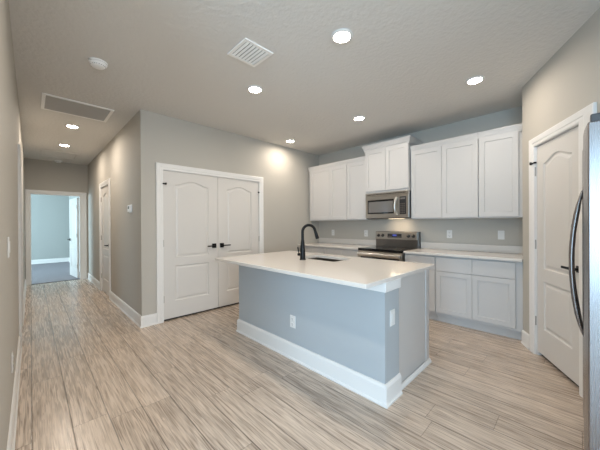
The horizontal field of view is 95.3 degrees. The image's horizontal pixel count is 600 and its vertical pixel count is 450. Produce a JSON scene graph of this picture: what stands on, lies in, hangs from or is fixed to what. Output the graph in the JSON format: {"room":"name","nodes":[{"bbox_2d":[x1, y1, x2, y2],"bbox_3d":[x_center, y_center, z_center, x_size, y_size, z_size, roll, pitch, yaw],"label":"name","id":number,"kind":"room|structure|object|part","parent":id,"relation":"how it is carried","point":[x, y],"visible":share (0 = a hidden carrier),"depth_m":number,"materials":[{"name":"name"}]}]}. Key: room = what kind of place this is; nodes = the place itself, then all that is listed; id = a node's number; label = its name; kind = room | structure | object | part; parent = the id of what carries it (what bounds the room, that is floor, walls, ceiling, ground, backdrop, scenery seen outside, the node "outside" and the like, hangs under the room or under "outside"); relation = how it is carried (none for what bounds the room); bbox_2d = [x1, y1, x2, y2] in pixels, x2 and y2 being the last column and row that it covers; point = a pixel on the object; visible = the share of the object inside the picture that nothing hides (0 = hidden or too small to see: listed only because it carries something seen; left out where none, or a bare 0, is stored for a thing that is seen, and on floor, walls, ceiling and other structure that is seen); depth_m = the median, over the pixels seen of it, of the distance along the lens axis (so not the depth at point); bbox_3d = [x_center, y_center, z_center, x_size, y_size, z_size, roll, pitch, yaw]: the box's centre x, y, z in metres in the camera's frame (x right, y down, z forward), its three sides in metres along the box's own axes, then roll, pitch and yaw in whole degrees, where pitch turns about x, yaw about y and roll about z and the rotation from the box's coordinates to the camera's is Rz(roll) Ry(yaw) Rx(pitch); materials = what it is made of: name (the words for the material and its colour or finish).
{"room":"kitchen","nodes":[
{"label":"kitchen","id":0,"kind":"room"},
{"bbox_2d":[0,0,24,449],"bbox_3d":[-3.513,-0.076,3.348,0.120,2.760,7.100,0,0,-45],"label":"wall","id":1,"kind":"structure","parent":0,"point":[10,123],"depth_m":1.59,"materials":[{"name":"grey paint"}]},
{"bbox_2d":[7,237,9,257],"bbox_3d":[-1.666,0.127,1.566,0.010,0.117,0.072,0,0,-45],"label":"wall switch","id":2,"kind":"object","parent":1,"relation":"attached to","point":[8,241],"visible":1,"depth_m":1.54,"materials":[{"name":"white plastic"}]},
{"bbox_2d":[11,352,13,372],"bbox_3d":[-1.884,0.899,1.792,0.008,0.117,0.072,0,0,-45],"label":"wall outlet","id":3,"kind":"object","parent":1,"relation":"attached to","point":[12,364],"visible":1,"depth_m":1.77,"materials":[{"name":"white plastic"}]},
{"bbox_3d":[-1.885,0.899,1.791,0.005,0.117,0.072,0,0,-45],"label":"plate","id":4,"kind":"part","parent":3,"relation":"part of","materials":[{"name":"white plastic"}]},
{"bbox_2d":[7,279,26,449],"bbox_3d":[-3.456,1.232,3.401,0.022,0.142,7.100,0,0,-45],"label":"baseboard","id":5,"kind":"structure","parent":1,"relation":"attached to","point":[14,406],"depth_m":1.89,"materials":[{"name":"white paint"}]},
{"bbox_2d":[17,144,23,346],"bbox_3d":[-3.326,0.228,3.208,0.097,2.150,1.000,0,0,-45],"label":"door","id":6,"kind":"structure","parent":1,"relation":"in","point":[20,164],"depth_m":2.88,"materials":[{"name":"white paint"}]},
{"bbox_2d":[31,194,68,259],"bbox_3d":[-9.732,-0.057,8.536,4.105,2.760,0.120,0,0,-45],"label":"wall","id":7,"kind":"structure","parent":0,"point":[49,213],"depth_m":9.48,"materials":[{"name":"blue paint"}]},
{"bbox_2d":[31,258,79,271],"bbox_3d":[-8.207,1.248,6.911,3.985,0.142,4.330,0,0,-45],"label":"baseboard","id":8,"kind":"structure","parent":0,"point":[41,261],"depth_m":9.47,"materials":[{"name":"white paint"}]},
{"bbox_2d":[24,158,87,278],"bbox_3d":[-5.614,-0.073,6.345,1.330,2.760,0.120,0,0,-45],"label":"wall","id":9,"kind":"structure","parent":0,"point":[38,174],"depth_m":6.27,"materials":[{"name":"grey paint"}]},
{"bbox_2d":[25,189,86,284],"bbox_3d":[-5.888,0.265,6.614,1.055,2.087,0.933,0,0,-45],"label":"door","id":10,"kind":"structure","parent":9,"relation":"in","point":[77,206],"depth_m":6.61,"materials":[{"name":"white paint"}]},
{"bbox_2d":[69,109,151,315],"bbox_3d":[-5.119,-0.076,6.696,0.130,2.760,8.975,0,0,-45],"label":"wall","id":11,"kind":"structure","parent":0,"point":[126,159],"depth_m":3.93,"materials":[{"name":"grey paint"}]},
{"bbox_2d":[99,178,110,298],"bbox_3d":[-3.644,0.241,5.140,0.125,2.118,0.956,0,0,-45],"label":"door","id":12,"kind":"structure","parent":11,"relation":"in","point":[104,187],"depth_m":5.17,"materials":[{"name":"white paint"}]},
{"bbox_2d":[87,273,140,326],"bbox_3d":[-3.590,1.229,5.059,0.022,0.142,4.547,0,0,-45],"label":"baseboard","id":13,"kind":"structure","parent":11,"relation":"attached to","point":[131,313],"depth_m":4.13,"materials":[{"name":"white paint"}]},
{"bbox_2d":[127,204,131,212],"bbox_3d":[-2.370,-0.228,3.803,0.029,0.110,0.150,0,0,-45],"label":"thermostat","id":14,"kind":"object","parent":11,"relation":"attached to","point":[129,207],"visible":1,"depth_m":3.76,"materials":[{"name":"white plastic"}]},
{"bbox_2d":[151,112,318,313],"bbox_3d":[-0.799,-0.094,4.735,3.275,2.760,0.120,0,0,-45],"label":"wall","id":15,"kind":"structure","parent":0,"point":[284,171],"depth_m":4.66,"materials":[{"name":"grey paint"}]},
{"bbox_2d":[140,313,156,327],"bbox_3d":[-1.007,1.217,4.427,2.817,0.142,0.022,0,0,-45],"label":"baseboard","id":16,"kind":"structure","parent":15,"relation":"attached to","point":[151,319],"depth_m":3.50,"materials":[{"name":"white paint"}]},
{"bbox_2d":[156,162,263,323],"bbox_3d":[-1.274,0.233,4.199,1.735,2.115,0.127,0,0,-45],"label":"door","id":17,"kind":"structure","parent":15,"relation":"in","point":[203,216],"depth_m":4.01,"materials":[{"name":"white paint"}]},
{"bbox_2d":[15,262,583,449],"bbox_3d":[-2.747,1.350,3.221,8.590,0.100,17.450,0,0,-45],"label":"floor","id":18,"kind":"structure","parent":0,"point":[91,378],"depth_m":2.10,"materials":[{"name":"brown wood"}]},
{"bbox_2d":[305,246,325,253],"bbox_3d":[0.435,0.840,5.389,0.602,0.876,0.662,0,0,-45],"label":"base cabinet","id":19,"kind":"object","parent":18,"relation":"on","point":[321,250],"visible":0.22,"depth_m":5.11,"materials":[{"name":"grey paint"}]},
{"bbox_3d":[0.137,0.512,5.274,0.019,0.180,0.300,0,0,-45],"label":"drawer","id":20,"kind":"part","parent":19,"relation":"part of","materials":[{"name":"grey paint"}]},
{"bbox_3d":[0.350,0.511,5.058,0.019,0.180,0.300,0,0,-45],"label":"drawer","id":21,"kind":"part","parent":19,"relation":"part of","materials":[{"name":"grey paint"}]},
{"bbox_2d":[236,258,431,408],"bbox_3d":[0.239,0.847,2.934,0.912,0.878,1.975,0,0,-45],"label":"kitchen island","id":22,"kind":"object","parent":18,"relation":"on","point":[343,334],"visible":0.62,"depth_m":2.31,"materials":[{"name":"grey paint"}]},
{"bbox_2d":[290,315,294,327],"bbox_3d":[-0.071,0.930,2.631,0.008,0.117,0.072,0,0,-45],"label":"wall outlet","id":23,"kind":"object","parent":22,"relation":"attached to","point":[292,318],"visible":1,"depth_m":2.63,"materials":[{"name":"white plastic"}]},
{"bbox_3d":[0.002,1.212,2.700,0.242,0.150,1.975,0,0,-45],"label":"baseboard","id":24,"kind":"part","parent":22,"relation":"part of","materials":[{"name":"white paint"}]},
{"bbox_2d":[215,251,434,288],"bbox_3d":[0.141,0.394,2.902,1.203,0.028,2.030,0,0,-45],"label":"island countertop","id":25,"kind":"structure","parent":22,"relation":"on","point":[360,272],"depth_m":2.49,"materials":[{"name":"white stone"}]},
{"bbox_2d":[297,224,318,259],"bbox_3d":[0.095,0.183,3.011,0.246,0.394,0.090,0,0,-7],"label":"faucet","id":26,"kind":"object","parent":25,"relation":"on","point":[301,254],"visible":0.99,"depth_m":2.98,"materials":[{"name":"black metal"}]},
{"bbox_3d":[0.097,0.083,3.015,0.176,0.194,0.031,0,0,-19],"label":"spout","id":27,"kind":"part","parent":26,"relation":"part of","materials":[{"name":"black metal"}]},
{"bbox_2d":[309,257,342,261],"bbox_3d":[0.284,0.496,3.126,0.339,0.177,0.544,0,0,-45],"label":"sink","id":28,"kind":"object","parent":25,"relation":"in","point":[316,258],"visible":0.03,"depth_m":3.34,"materials":[{"name":"silver metal"}]},
{"bbox_2d":[390,309,394,326],"bbox_3d":[0.684,0.683,2.019,0.072,0.117,0.010,0,0,-45],"label":"wall switch","id":29,"kind":"object","parent":22,"relation":"attached to","point":[392,312],"visible":1,"depth_m":2.01,"materials":[{"name":"white plastic"}]},
{"bbox_3d":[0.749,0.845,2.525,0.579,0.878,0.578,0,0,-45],"label":"panel","id":30,"kind":"part","parent":22,"relation":"part of","materials":[{"name":"grey paint"}]},
{"bbox_3d":[1.000,1.266,2.343,0.630,0.034,0.020,0,0,-45],"label":"shoe moulding","id":31,"kind":"part","parent":22,"relation":"part of","materials":[{"name":"white paint"}]},
{"bbox_3d":[0.982,0.843,2.751,0.070,0.878,0.584,0,0,-45],"label":"corner post","id":32,"kind":"part","parent":22,"relation":"part of","materials":[{"name":"grey paint"}]},
{"bbox_2d":[325,248,357,256],"bbox_3d":[0.918,0.839,4.898,0.602,0.876,0.712,0,0,-45],"label":"base cabinet","id":33,"kind":"object","parent":18,"relation":"on","point":[333,251],"visible":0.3,"depth_m":4.68,"materials":[{"name":"grey paint"}]},
{"bbox_3d":[0.585,0.511,4.819,0.019,0.180,0.350,0,0,-45],"label":"drawer","id":34,"kind":"part","parent":33,"relation":"part of","materials":[{"name":"grey paint"}]},
{"bbox_2d":[298,238,375,249],"bbox_3d":[0.672,0.336,5.123,0.632,0.129,1.385,0,0,-45],"label":"countertop","id":35,"kind":"structure","parent":33,"relation":"on","point":[354,244],"depth_m":5.15,"materials":[{"name":"white stone"}]},
{"bbox_3d":[0.833,0.510,4.567,0.019,0.180,0.350,0,0,-45],"label":"drawer","id":36,"kind":"part","parent":33,"relation":"part of","materials":[{"name":"grey paint"}]},
{"bbox_2d":[357,231,420,261],"bbox_3d":[1.394,0.693,4.332,0.711,1.165,0.746,0,0,-45],"label":"range","id":37,"kind":"object","parent":18,"relation":"on","point":[390,245],"visible":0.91,"depth_m":4.33,"materials":[{"name":"grey metal"}]},
{"bbox_3d":[1.165,0.452,4.108,0.073,0.052,0.686,0,0,-45],"label":"handle","id":38,"kind":"part","parent":37,"relation":"part of","materials":[{"name":"silver metal"}]},
{"bbox_3d":[1.200,0.395,4.143,0.031,0.020,0.738,0,0,-45],"label":"trim","id":39,"kind":"part","parent":37,"relation":"part of","materials":[{"name":"black glass"}]},
{"bbox_3d":[1.209,0.717,4.151,0.049,0.650,0.738,0,0,-45],"label":"oven door","id":40,"kind":"part","parent":37,"relation":"part of","materials":[{"name":"silver metal"}]},
{"bbox_2d":[358,246,418,251],"bbox_3d":[1.400,0.373,4.339,0.579,0.020,0.746,0,0,-45],"label":"cooktop","id":41,"kind":"object","parent":37,"relation":"in","point":[371,248],"depth_m":4.25,"materials":[{"name":"black glass"}]},
{"bbox_3d":[1.586,0.303,4.531,0.004,0.113,0.714,0,0,-45],"label":"splash panel","id":42,"kind":"part","parent":37,"relation":"part of","materials":[{"name":"grey metal"}]},
{"bbox_3d":[1.584,0.177,4.530,0.008,0.125,0.714,0,0,-45],"label":"control panel","id":43,"kind":"part","parent":37,"relation":"part of","materials":[{"name":"silver metal"}]},
{"bbox_2d":[405,253,437,319],"bbox_3d":[1.847,0.837,3.955,0.602,0.876,0.412,0,0,-45],"label":"base cabinet","id":44,"kind":"object","parent":18,"relation":"on","point":[416,258],"visible":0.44,"depth_m":3.64,"materials":[{"name":"grey paint"}]},
{"bbox_3d":[1.638,0.508,3.749,0.019,0.180,0.404,0,0,-45],"label":"drawer","id":45,"kind":"part","parent":44,"relation":"part of","materials":[{"name":"grey paint"}]},
{"bbox_3d":[1.640,0.873,3.750,0.019,0.537,0.404,0,0,-45],"label":"door","id":46,"kind":"part","parent":44,"relation":"part of","materials":[{"name":"grey paint"}]},
{"bbox_2d":[436,256,522,339],"bbox_3d":[2.307,0.835,3.487,0.602,0.876,0.896,0,0,-45],"label":"base cabinet","id":47,"kind":"object","parent":18,"relation":"on","point":[485,295],"visible":0.84,"depth_m":3.24,"materials":[{"name":"grey paint"}]},
{"bbox_3d":[1.932,0.507,3.451,0.019,0.180,0.414,0,0,-45],"label":"drawer","id":48,"kind":"part","parent":47,"relation":"part of","materials":[{"name":"grey paint"}]},
{"bbox_3d":[1.934,0.872,3.452,0.019,0.537,0.414,0,0,-45],"label":"door","id":49,"kind":"part","parent":47,"relation":"part of","materials":[{"name":"grey paint"}]},
{"bbox_2d":[403,242,522,261],"bbox_3d":[2.147,0.332,3.624,0.632,0.129,1.314,0,0,-45],"label":"countertop","id":50,"kind":"structure","parent":47,"relation":"on","point":[477,251],"depth_m":3.63,"materials":[{"name":"white stone"}]},
{"bbox_3d":[2.224,0.507,3.154,0.019,0.180,0.414,0,0,-45],"label":"drawer","id":51,"kind":"part","parent":47,"relation":"part of","materials":[{"name":"grey paint"}]},
{"bbox_3d":[2.226,0.871,3.154,0.019,0.537,0.414,0,0,-45],"label":"door","id":52,"kind":"part","parent":47,"relation":"part of","materials":[{"name":"grey paint"}]},
{"bbox_2d":[569,113,599,449],"bbox_3d":[1.869,0.389,1.304,0.910,1.785,0.838,0,0,-45],"label":"refrigerator","id":53,"kind":"object","parent":18,"relation":"on","point":[589,196],"visible":1,"depth_m":1.23,"materials":[{"name":"silver metal"}]},
{"bbox_3d":[1.565,0.209,1.548,0.024,0.837,0.066,0,0,-45],"label":"handle","id":54,"kind":"part","parent":53,"relation":"part of","materials":[{"name":"silver metal"}]},
{"bbox_3d":[1.669,0.209,1.649,0.024,0.837,0.066,0,0,-45],"label":"handle","id":55,"kind":"part","parent":53,"relation":"part of","materials":[{"name":"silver metal"}]},
{"bbox_3d":[1.688,0.209,1.629,0.008,0.815,0.008,0,0,23],"label":"handle rail","id":56,"kind":"part","parent":53,"relation":"part of","materials":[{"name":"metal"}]},
{"bbox_3d":[1.585,0.209,1.528,0.009,0.815,0.009,0,0,-45],"label":"handle rail","id":57,"kind":"part","parent":53,"relation":"part of","materials":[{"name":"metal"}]},
{"bbox_3d":[1.828,0.359,1.712,0.393,1.653,0.084,0,0,-45],"label":"door","id":58,"kind":"part","parent":53,"relation":"part of","materials":[{"name":"silver metal"}]},
{"bbox_3d":[1.502,0.361,1.390,0.503,1.653,0.084,0,0,-45],"label":"door","id":59,"kind":"part","parent":53,"relation":"part of","materials":[{"name":"silver metal"}]},
{"bbox_2d":[9,0,599,164],"bbox_3d":[-2.798,-1.509,3.108,8.790,0.100,17.750,0,0,-45],"label":"ceiling","id":60,"kind":"structure","parent":0,"point":[405,67],"depth_m":2.46,"materials":[{"name":"white paint"}]},
{"bbox_2d":[40,149,78,159],"bbox_3d":[-4.962,-1.447,5.643,0.580,0.014,0.660,0,0,-45],"label":"attic hatch","id":61,"kind":"object","parent":60,"relation":"attached to","point":[43,152],"visible":1,"depth_m":5.62,"materials":[{"name":"white paint"}]},
{"bbox_3d":[-4.962,-1.451,5.643,0.496,0.005,0.576,0,0,-45],"label":"panel","id":62,"kind":"part","parent":61,"relation":"part of","materials":[{"name":"white paint"}]},
{"bbox_2d":[65,124,79,128],"bbox_3d":[-3.358,-1.450,4.032,0.176,0.017,0.176,0,0,-45],"label":"recessed light","id":63,"kind":"object","parent":60,"relation":"in","point":[66,125],"visible":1,"depth_m":4.01,"materials":[{"name":"white plastic"}]},
{"bbox_2d":[41,93,113,121],"bbox_3d":[-2.791,-1.454,3.437,0.670,0.012,0.550,0,0,-45],"label":"ceiling vent","id":64,"kind":"object","parent":60,"relation":"in","point":[50,102],"visible":1,"depth_m":3.41,"materials":[{"name":"white metal"}]},
{"bbox_2d":[88,57,107,69],"bbox_3d":[-1.814,-1.437,2.456,0.144,0.050,0.144,0,0,-45],"label":"smoke detector","id":65,"kind":"object","parent":60,"relation":"attached to","point":[96,63],"visible":1,"depth_m":2.42,"materials":[{"name":"white plastic"}]},
{"bbox_2d":[227,38,272,66],"bbox_3d":[-0.425,-1.463,2.338,0.280,0.013,0.280,0,0,-45],"label":"ceiling vent","id":66,"kind":"object","parent":60,"relation":"in","point":[246,51],"visible":1,"depth_m":2.33,"materials":[{"name":"white"}]},
{"bbox_2d":[247,85,262,93],"bbox_3d":[-0.486,-1.462,2.959,0.176,0.017,0.176,0,0,-45],"label":"recessed light","id":67,"kind":"object","parent":60,"relation":"in","point":[256,89],"visible":1,"depth_m":2.94,"materials":[{"name":"white plastic"}]},
{"bbox_2d":[331,28,352,43],"bbox_3d":[0.328,-1.464,2.132,0.176,0.017,0.176,0,0,-45],"label":"recessed light","id":68,"kind":"object","parent":60,"relation":"in","point":[343,35],"visible":1,"depth_m":2.11,"materials":[{"name":"white plastic"}]},
{"bbox_2d":[353,116,365,120],"bbox_3d":[0.816,-1.471,3.782,0.176,0.017,0.176,0,0,-45],"label":"recessed light","id":69,"kind":"object","parent":60,"relation":"in","point":[356,118],"visible":1,"depth_m":3.76,"materials":[{"name":"white plastic"}]},
{"bbox_2d":[465,75,484,84],"bbox_3d":[1.788,-1.473,2.795,0.176,0.017,0.176,0,0,-45],"label":"recessed light","id":70,"kind":"object","parent":60,"relation":"in","point":[476,79],"visible":1,"depth_m":2.77,"materials":[{"name":"white plastic"}]},
{"bbox_2d":[319,106,522,245],"bbox_3d":[1.623,-0.106,4.694,0.120,2.760,3.577,0,0,-45],"label":"wall","id":71,"kind":"structure","parent":0,"point":[484,231],"depth_m":4.06,"materials":[{"name":"grey paint"}]},
{"bbox_2d":[308,160,357,220],"bbox_3d":[0.630,-0.623,5.346,0.369,1.080,0.936,0,0,-45],"label":"upper cabinet","id":72,"kind":"object","parent":71,"relation":"attached to","point":[328,182],"visible":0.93,"depth_m":5.18,"materials":[{"name":"grey paint"}]},
{"bbox_3d":[0.395,-0.591,5.353,0.019,0.987,0.498,0,0,-45],"label":"door","id":73,"kind":"part","parent":72,"relation":"part of","materials":[{"name":"grey paint"}]},
{"bbox_3d":[0.627,-1.120,5.345,0.369,0.085,0.936,0,0,-45],"label":"crown moulding","id":74,"kind":"part","parent":72,"relation":"part of","materials":[{"name":"grey paint"}]},
{"bbox_3d":[0.705,-0.592,5.037,0.019,0.987,0.382,0,0,-45],"label":"door","id":75,"kind":"part","parent":72,"relation":"part of","materials":[{"name":"grey paint"}]},
{"bbox_2d":[319,238,375,245],"bbox_3d":[0.890,0.319,5.338,0.020,0.098,1.385,0,0,-45],"label":"backsplash","id":76,"kind":"structure","parent":71,"relation":"attached to","point":[324,240],"depth_m":5.28,"materials":[{"name":"white stone"}]},
{"bbox_2d":[346,156,377,219],"bbox_3d":[1.101,-0.624,4.866,0.371,1.080,0.408,0,0,-45],"label":"upper cabinet","id":77,"kind":"object","parent":71,"relation":"attached to","point":[356,194],"visible":0.75,"depth_m":4.75,"materials":[{"name":"grey paint"}]},
{"bbox_3d":[1.099,-1.121,4.864,0.371,0.085,0.408,0,0,-45],"label":"crown moulding","id":78,"kind":"part","parent":77,"relation":"part of","materials":[{"name":"grey paint"}]},
{"bbox_3d":[0.986,-0.593,4.752,0.019,0.987,0.400,0,0,-45],"label":"door","id":79,"kind":"part","parent":77,"relation":"part of","materials":[{"name":"grey paint"}]},
{"bbox_2d":[362,135,421,193],"bbox_3d":[1.477,-0.914,4.430,0.444,0.788,0.823,0,0,-45],"label":"upper cabinet","id":80,"kind":"object","parent":71,"relation":"attached to","point":[387,163],"visible":0.84,"depth_m":4.26,"materials":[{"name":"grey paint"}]},
{"bbox_3d":[1.220,-0.882,4.434,0.019,0.668,0.362,0,0,-45],"label":"door","id":81,"kind":"part","parent":80,"relation":"part of","materials":[{"name":"grey paint"}]},
{"bbox_2d":[366,190,411,218],"bbox_3d":[1.472,-0.307,4.414,0.480,0.416,0.734,0,0,-45],"label":"microwave","id":82,"kind":"object","parent":80,"relation":"attached to","point":[396,204],"visible":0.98,"depth_m":4.26,"materials":[{"name":"grey metal"}]},
{"bbox_3d":[1.302,-0.289,4.356,0.029,0.350,0.571,0,0,-45],"label":"door","id":83,"kind":"part","parent":82,"relation":"part of","materials":[{"name":"silver metal"}]},
{"bbox_3d":[1.448,-0.288,4.147,0.073,0.284,0.036,0,0,-31],"label":"handle","id":84,"kind":"part","parent":82,"relation":"part of","materials":[{"name":"silver metal"}]},
{"bbox_3d":[1.558,-0.289,4.095,0.029,0.350,0.151,0,0,-45],"label":"control panel","id":85,"kind":"part","parent":82,"relation":"part of","materials":[{"name":"silver metal"}]},
{"bbox_3d":[1.475,-1.259,4.429,0.444,0.098,0.823,0,0,-45],"label":"crown moulding","id":86,"kind":"part","parent":80,"relation":"part of","materials":[{"name":"grey paint"}]},
{"bbox_3d":[1.476,-0.883,4.173,0.019,0.668,0.362,0,0,-45],"label":"door","id":87,"kind":"part","parent":80,"relation":"part of","materials":[{"name":"grey paint"}]},
{"bbox_2d":[410,132,483,219],"bbox_3d":[2.071,-0.626,3.881,0.371,1.080,0.860,0,0,-45],"label":"upper cabinet","id":88,"kind":"object","parent":71,"relation":"attached to","point":[444,173],"visible":0.88,"depth_m":3.72,"materials":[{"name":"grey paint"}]},
{"bbox_3d":[1.805,-0.595,3.920,0.019,0.987,0.424,0,0,-45],"label":"door","id":89,"kind":"part","parent":88,"relation":"part of","materials":[{"name":"grey paint"}]},
{"bbox_3d":[2.068,-1.124,3.880,0.371,0.085,0.860,0,0,-45],"label":"crown moulding","id":90,"kind":"part","parent":88,"relation":"part of","materials":[{"name":"grey paint"}]},
{"bbox_3d":[2.105,-0.596,3.615,0.019,0.987,0.424,0,0,-45],"label":"door","id":91,"kind":"part","parent":88,"relation":"part of","materials":[{"name":"grey paint"}]},
{"bbox_2d":[447,230,451,237],"bbox_3d":[2.197,0.135,4.020,0.008,0.117,0.072,0,0,-45],"label":"wall outlet","id":92,"kind":"object","parent":71,"relation":"attached to","point":[449,232],"visible":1,"depth_m":4.02,"materials":[{"name":"white plastic"}]},
{"bbox_2d":[421,242,522,253],"bbox_3d":[2.365,0.315,3.839,0.020,0.098,1.314,0,0,-45],"label":"backsplash","id":93,"kind":"structure","parent":71,"relation":"attached to","point":[427,245],"depth_m":3.77,"materials":[{"name":"white stone"}]},
{"bbox_2d":[478,123,522,217],"bbox_3d":[2.535,-0.628,3.409,0.371,1.080,0.460,0,0,-45],"label":"upper cabinet","id":94,"kind":"object","parent":71,"relation":"attached to","point":[500,149],"visible":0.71,"depth_m":3.29,"materials":[{"name":"grey paint"}]},
{"bbox_3d":[2.533,-1.125,3.408,0.371,0.085,0.460,0,0,-45],"label":"crown moulding","id":95,"kind":"part","parent":94,"relation":"part of","materials":[{"name":"grey paint"}]},
{"bbox_2d":[498,231,504,239],"bbox_3d":[2.632,0.131,3.578,0.010,0.117,0.072,0,0,-45],"label":"wall switch","id":96,"kind":"object","parent":71,"relation":"attached to","point":[501,234],"visible":1,"depth_m":3.57,"materials":[{"name":"white plastic"}]},
{"bbox_2d":[522,8,599,333],"bbox_3d":[2.283,-0.104,2.390,0.120,2.760,1.147,0,0,18],"label":"wall","id":97,"kind":"structure","parent":0,"point":[568,82],"depth_m":2.35,"materials":[{"name":"grey paint"}]},
{"bbox_2d":[521,330,528,348],"bbox_3d":[2.375,1.204,2.879,0.022,0.142,0.170,0,0,18],"label":"baseboard","id":98,"kind":"structure","parent":97,"relation":"attached to","point":[524,335],"depth_m":2.88,"materials":[{"name":"white paint"}]},
{"bbox_2d":[529,102,596,397],"bbox_3d":[2.217,0.212,2.331,0.121,2.130,0.930,0,0,18],"label":"door","id":99,"kind":"structure","parent":97,"relation":"in","point":[555,155],"depth_m":2.37,"materials":[{"name":"white paint"}]},
{"bbox_3d":[2.120,0.340,2.151,0.048,0.022,0.136,0,0,18],"label":"lever","id":100,"kind":"part","parent":99,"relation":"part of","materials":[{"name":"black metal"}]}
]}

